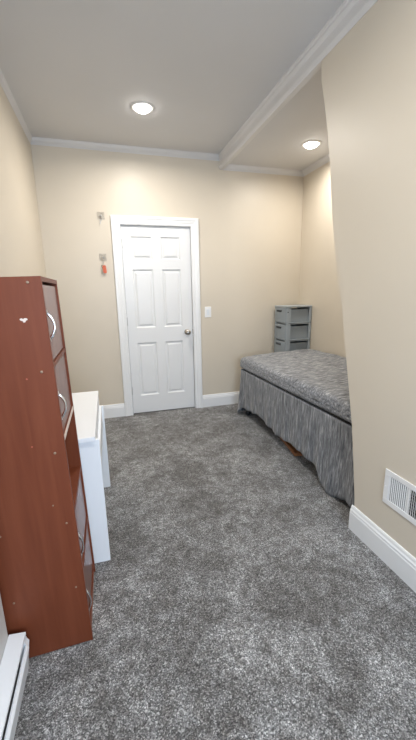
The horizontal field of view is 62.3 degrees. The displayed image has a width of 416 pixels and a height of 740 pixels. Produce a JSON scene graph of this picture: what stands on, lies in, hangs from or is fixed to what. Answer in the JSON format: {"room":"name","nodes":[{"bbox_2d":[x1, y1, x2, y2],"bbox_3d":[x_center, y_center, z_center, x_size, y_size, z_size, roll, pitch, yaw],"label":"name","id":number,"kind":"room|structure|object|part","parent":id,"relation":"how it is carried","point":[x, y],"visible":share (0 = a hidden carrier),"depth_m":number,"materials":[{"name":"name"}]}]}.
{"room":"bedroom","nodes":[
{"label":"bedroom","id":0,"kind":"room"},
{"bbox_2d":[0,596,7,663],"bbox_3d":[-0.410,0.077,-0.337,0.112,2.740,2.765,-5,13,-16],"label":"wall","id":1,"kind":"structure","parent":0,"point":[3,630],"depth_m":1.19,"materials":[{"name":"grey paint"}]},
{"bbox_2d":[0,84,45,276],"bbox_3d":[-0.885,-0.222,0.875,0.100,2.800,5.428,-5,13,-16],"label":"wall","id":2,"kind":"structure","parent":0,"point":[21,247],"depth_m":2.44,"materials":[{"name":"beige paint"}]},
{"bbox_2d":[0,69,31,143],"bbox_3d":[-1.235,-1.807,1.892,0.026,0.050,2.662,-5,13,-16],"label":"trim","id":3,"kind":"structure","parent":2,"relation":"attached to","point":[3,82],"depth_m":2.53,"materials":[{"name":"paint"}]},
{"bbox_2d":[31,145,302,404],"bbox_3d":[-0.260,-0.917,3.867,3.020,2.800,0.120,-5,13,-16],"label":"wall","id":4,"kind":"structure","parent":0,"point":[250,224],"depth_m":3.69,"materials":[{"name":"beige paint"}]},
{"bbox_2d":[103,403,124,418],"bbox_3d":[-1.255,0.476,3.807,0.655,0.149,0.018,-5,13,-16],"label":"baseboard","id":5,"kind":"structure","parent":4,"relation":"attached to","point":[114,410],"depth_m":3.86,"materials":[{"name":"white paint"}]},
{"bbox_2d":[31,137,218,160],"bbox_3d":[-0.742,-2.152,3.362,1.819,0.050,0.042,-5,13,-16],"label":"trim","id":6,"kind":"structure","parent":4,"relation":"attached to","point":[35,140],"depth_m":3.33,"materials":[{"name":"paint"}]},
{"bbox_2d":[110,215,202,415],"bbox_3d":[-0.535,-0.558,3.839,0.910,2.124,0.128,-5,13,-16],"label":"trim","id":7,"kind":"structure","parent":4,"relation":"attached to","point":[116,220],"depth_m":3.72,"materials":[{"name":"white paint"}]},
{"bbox_2d":[120,225,194,412],"bbox_3d":[-0.520,-0.511,3.803,0.738,2.023,0.119,-5,13,-16],"label":"door","id":8,"kind":"structure","parent":4,"relation":"in","point":[156,260],"depth_m":3.81,"materials":[{"name":"white paint"}]},
{"bbox_3d":[-0.228,-0.428,3.890,0.064,0.064,0.084,-5,13,-16],"label":"knob","id":9,"kind":"part","parent":8,"relation":"part of","materials":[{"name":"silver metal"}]},
{"bbox_2d":[205,307,210,316],"bbox_3d":[0.001,-0.662,3.931,0.076,0.120,0.012,-5,13,-16],"label":"light switch","id":10,"kind":"object","parent":4,"relation":"attached to","point":[207,309],"visible":1,"depth_m":3.93,"materials":[{"name":"white plastic"}]},
{"bbox_2d":[203,391,238,406],"bbox_3d":[0.535,0.327,4.308,1.255,0.149,0.018,-5,13,-16],"label":"baseboard","id":11,"kind":"structure","parent":4,"relation":"attached to","point":[228,398],"depth_m":4.20,"materials":[{"name":"white paint"}]},
{"bbox_2d":[224,164,302,176],"bbox_3d":[0.630,-2.182,3.763,0.966,0.048,0.045,-5,13,-16],"label":"trim","id":12,"kind":"structure","parent":4,"relation":"attached to","point":[241,168],"depth_m":3.75,"materials":[{"name":"paint"}]},
{"bbox_3d":[-1.068,-1.144,3.496,0.072,0.074,0.029,-5,13,-16],"label":"wall hook","id":13,"kind":"object","parent":4,"relation":"attached to","visible":0},
{"bbox_2d":[101,261,106,272],"bbox_3d":[-1.063,-1.056,3.509,0.050,0.153,0.028,2,13,11],"label":"chain","id":14,"kind":"object","parent":13,"relation":"hanging from","point":[103,265],"visible":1,"depth_m":3.51,"materials":[{"name":"red metal"}]},
{"bbox_2d":[0,0,344,169],"bbox_3d":[0.491,-1.685,0.960,3.020,0.236,5.628,-5,13,-16],"label":"ceiling","id":15,"kind":"structure","parent":0,"point":[75,70],"depth_m":2.20,"materials":[{"name":"paint"}]},
{"bbox_2d":[131,101,153,113],"bbox_3d":[-0.503,-2.003,2.649,0.176,0.030,0.176,-5,13,-16],"label":"recessed light","id":16,"kind":"object","parent":15,"relation":"in","point":[142,107],"visible":1,"depth_m":2.62,"materials":[{"name":"white"}]},
{"bbox_2d":[219,32,321,169],"bbox_3d":[0.388,-1.996,2.778,0.059,0.134,1.831,-5,13,-16],"label":"trim","id":17,"kind":"structure","parent":15,"relation":"attached to","point":[308,63],"depth_m":2.40,"materials":[{"name":"paint"}]},
{"bbox_2d":[301,140,320,148],"bbox_3d":[0.949,-2.060,3.162,0.176,0.030,0.176,-5,13,-16],"label":"recessed light","id":18,"kind":"object","parent":15,"relation":"in","point":[310,144],"visible":1,"depth_m":3.13,"materials":[{"name":"white"}]},
{"bbox_2d":[14,404,415,739],"bbox_3d":[0.543,1.076,1.591,3.120,0.100,5.728,-5,13,-16],"label":"floor","id":19,"kind":"structure","parent":0,"point":[236,597],"depth_m":1.49,"materials":[{"name":"grey carpet"}]},
{"bbox_2d":[0,632,28,739],"bbox_3d":[-0.439,1.220,0.444,0.068,0.166,1.768,-5,13,-16],"label":"baseboard heater","id":20,"kind":"object","parent":19,"relation":"on","point":[14,664],"visible":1,"depth_m":1.12,"materials":[{"name":"white metal"}]},
{"bbox_2d":[0,276,94,657],"bbox_3d":[-0.694,0.373,1.355,0.354,1.412,0.378,-6,14,-15],"label":"storage cabinet","id":21,"kind":"object","parent":19,"relation":"on","point":[47,565],"visible":1,"depth_m":1.21,"materials":[{"name":"red laminate"}]},
{"bbox_3d":[-0.730,-0.305,1.194,0.334,0.016,0.344,-6,14,-15],"label":"panel","id":22,"kind":"part","parent":21,"relation":"part of","materials":[{"name":"red laminate"}]},
{"bbox_3d":[-0.518,-0.146,1.135,0.029,0.104,0.016,-6,14,-15],"label":"handle","id":23,"kind":"part","parent":21,"relation":"part of","materials":[{"name":"silver metal"}]},
{"bbox_3d":[-0.576,-0.182,1.268,0.014,0.250,0.338,-6,14,-15],"label":"door","id":24,"kind":"part","parent":21,"relation":"part of","materials":[{"name":"laminate"}]},
{"bbox_2d":[53,348,64,366],"bbox_3d":[-0.717,-0.034,1.259,0.327,0.016,0.344,-6,14,-15],"label":"shelf","id":25,"kind":"object","parent":21,"relation":"attached to","point":[57,358],"depth_m":1.28,"materials":[{"name":"red laminate"}]},
{"bbox_3d":[-0.566,0.074,1.328,0.014,0.244,0.338,-6,14,-15],"label":"door","id":26,"kind":"part","parent":21,"relation":"part of","materials":[{"name":"laminate"}]},
{"bbox_3d":[-0.507,0.123,1.198,0.029,0.104,0.016,-6,14,-15],"label":"handle","id":27,"kind":"part","parent":21,"relation":"part of","materials":[{"name":"silver metal"}]},
{"bbox_2d":[64,406,71,433],"bbox_3d":[-0.707,0.219,1.318,0.327,0.016,0.344,-6,14,-15],"label":"shelf","id":28,"kind":"object","parent":21,"relation":"attached to","point":[69,415],"depth_m":1.34,"materials":[{"name":"red laminate"}]},
{"bbox_3d":[-0.753,0.337,1.522,0.335,1.412,0.016,-6,14,-15],"label":"panel","id":29,"kind":"part","parent":21,"relation":"part of","materials":[{"name":"red laminate"}]},
{"bbox_2d":[69,466,80,508],"bbox_3d":[-0.696,0.501,1.384,0.327,0.016,0.344,-6,14,-15],"label":"shelf","id":30,"kind":"object","parent":21,"relation":"attached to","point":[75,471],"depth_m":1.47,"materials":[{"name":"red laminate"}]},
{"bbox_3d":[-0.545,0.612,1.454,0.014,0.232,0.338,-6,14,-15],"label":"door","id":31,"kind":"part","parent":21,"relation":"part of","materials":[{"name":"laminate"}]},
{"bbox_3d":[-0.489,0.671,1.326,0.023,0.104,0.016,-6,14,-15],"label":"handle","id":32,"kind":"part","parent":21,"relation":"part of","materials":[{"name":"silver metal"}]},
{"bbox_2d":[82,516,87,569],"bbox_3d":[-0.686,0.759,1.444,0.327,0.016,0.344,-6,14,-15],"label":"door","id":33,"kind":"structure","parent":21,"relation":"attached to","point":[86,521],"depth_m":1.49,"materials":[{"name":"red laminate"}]},
{"bbox_3d":[-0.534,0.871,1.514,0.014,0.240,0.338,-6,14,-15],"label":"door","id":34,"kind":"part","parent":21,"relation":"part of","materials":[{"name":"laminate"}]},
{"bbox_3d":[-0.480,0.924,1.385,0.022,0.104,0.016,-6,14,-15],"label":"handle","id":35,"kind":"part","parent":21,"relation":"part of","materials":[{"name":"silver metal"}]},
{"bbox_2d":[90,563,93,624],"bbox_3d":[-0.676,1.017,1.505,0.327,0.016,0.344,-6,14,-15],"label":"door","id":36,"kind":"structure","parent":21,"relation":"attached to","point":[92,563],"depth_m":1.55,"materials":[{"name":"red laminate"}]},
{"bbox_2d":[72,391,110,562],"bbox_3d":[-0.834,0.588,2.037,0.450,0.702,0.826,-5,13,-16],"label":"desk","id":37,"kind":"object","parent":19,"relation":"on","point":[89,415],"visible":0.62,"depth_m":1.75,"materials":[{"name":"white laminate"}]},
{"bbox_3d":[-0.731,0.680,1.677,0.440,0.679,0.020,-5,13,-16],"label":"panel","id":38,"kind":"part","parent":37,"relation":"part of","materials":[{"name":"white laminate"}]},
{"bbox_3d":[-0.929,0.560,2.368,0.450,0.612,0.020,-5,13,-16],"label":"panel","id":39,"kind":"part","parent":37,"relation":"part of","materials":[{"name":"white laminate"}]},
{"bbox_2d":[280,438,302,455],"bbox_3d":[0.742,0.666,3.070,0.080,0.032,0.380,-3,13,-7],"label":"wooden board","id":40,"kind":"object","parent":19,"relation":"on","point":[291,448],"visible":0.33,"depth_m":2.95,"materials":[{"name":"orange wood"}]},
{"bbox_2d":[274,305,311,351],"bbox_3d":[0.999,-0.181,4.164,0.344,1.184,0.288,-5,13,-16],"label":"tower","id":41,"kind":"object","parent":19,"relation":"on","point":[296,331],"visible":0.42,"depth_m":3.99,"materials":[{"name":"grey plastic"}]},
{"bbox_3d":[0.986,-0.278,4.141,0.312,0.173,0.272,-5,13,-16],"label":"drawer","id":42,"kind":"part","parent":41,"relation":"part of","materials":[{"name":"grey plastic"}]},
{"bbox_3d":[0.982,-0.468,4.097,0.312,0.173,0.272,-5,13,-16],"label":"drawer","id":43,"kind":"part","parent":41,"relation":"part of","materials":[{"name":"grey plastic"}]},
{"bbox_3d":[0.978,-0.656,4.054,0.312,0.169,0.272,-5,13,-16],"label":"drawer","id":44,"kind":"part","parent":41,"relation":"part of","materials":[{"name":"grey plastic"}]},
{"bbox_3d":[0.989,-0.750,4.034,0.344,0.018,0.288,-5,13,-16],"label":"panel","id":45,"kind":"part","parent":41,"relation":"part of","materials":[{"name":"grey plastic"}]},
{"bbox_2d":[237,369,353,506],"bbox_3d":[1.030,0.396,3.073,0.918,0.548,2.032,-5,13,-16],"label":"bed base","id":46,"kind":"object","parent":19,"relation":"on","point":[322,437],"visible":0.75,"depth_m":2.54,"materials":[{"name":"fabric"}]},
{"bbox_2d":[240,349,351,422],"bbox_3d":[1.042,0.050,3.017,0.909,0.194,1.937,-5,13,-16],"label":"mattress","id":47,"kind":"object","parent":46,"relation":"on","point":[320,378],"visible":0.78,"depth_m":2.90,"materials":[{"name":"fabric"}]},
{"bbox_2d":[298,161,345,356],"bbox_3d":[1.512,-0.756,3.019,0.100,2.800,2.528,-5,13,-16],"label":"wall","id":48,"kind":"structure","parent":0,"point":[318,280],"depth_m":3.73,"materials":[{"name":"beige paint"}]},
{"bbox_2d":[302,154,329,176],"bbox_3d":[1.336,-2.022,3.005,0.045,0.048,1.927,-5,13,-16],"label":"trim","id":49,"kind":"structure","parent":48,"relation":"attached to","point":[326,159],"depth_m":3.63,"materials":[{"name":"paint"}]},
{"bbox_2d":[321,0,415,557],"bbox_3d":[1.694,-0.223,0.670,1.101,2.800,3.600,-5,13,-16],"label":"wall","id":50,"kind":"structure","parent":0,"point":[368,79],"depth_m":1.66,"materials":[{"name":"beige paint"}]},
{"bbox_2d":[319,0,377,59],"bbox_3d":[1.131,-1.429,0.231,0.024,0.134,3.596,-5,13,-16],"label":"trim","id":51,"kind":"structure","parent":50,"relation":"attached to","point":[349,12],"depth_m":1.75,"materials":[{"name":"paint"}]},
{"bbox_2d":[348,505,415,592],"bbox_3d":[1.256,1.169,0.563,0.018,0.149,3.063,-5,13,-16],"label":"baseboard","id":52,"kind":"structure","parent":50,"relation":"attached to","point":[400,561],"depth_m":1.74,"materials":[{"name":"white paint"}]},
{"bbox_2d":[382,468,415,525],"bbox_3d":[0.935,0.614,1.559,0.009,0.182,0.360,-5,13,-16],"label":"air vent","id":53,"kind":"object","parent":50,"relation":"in","point":[399,494],"visible":1,"depth_m":1.63,"materials":[{"name":"metal"}]}
]}

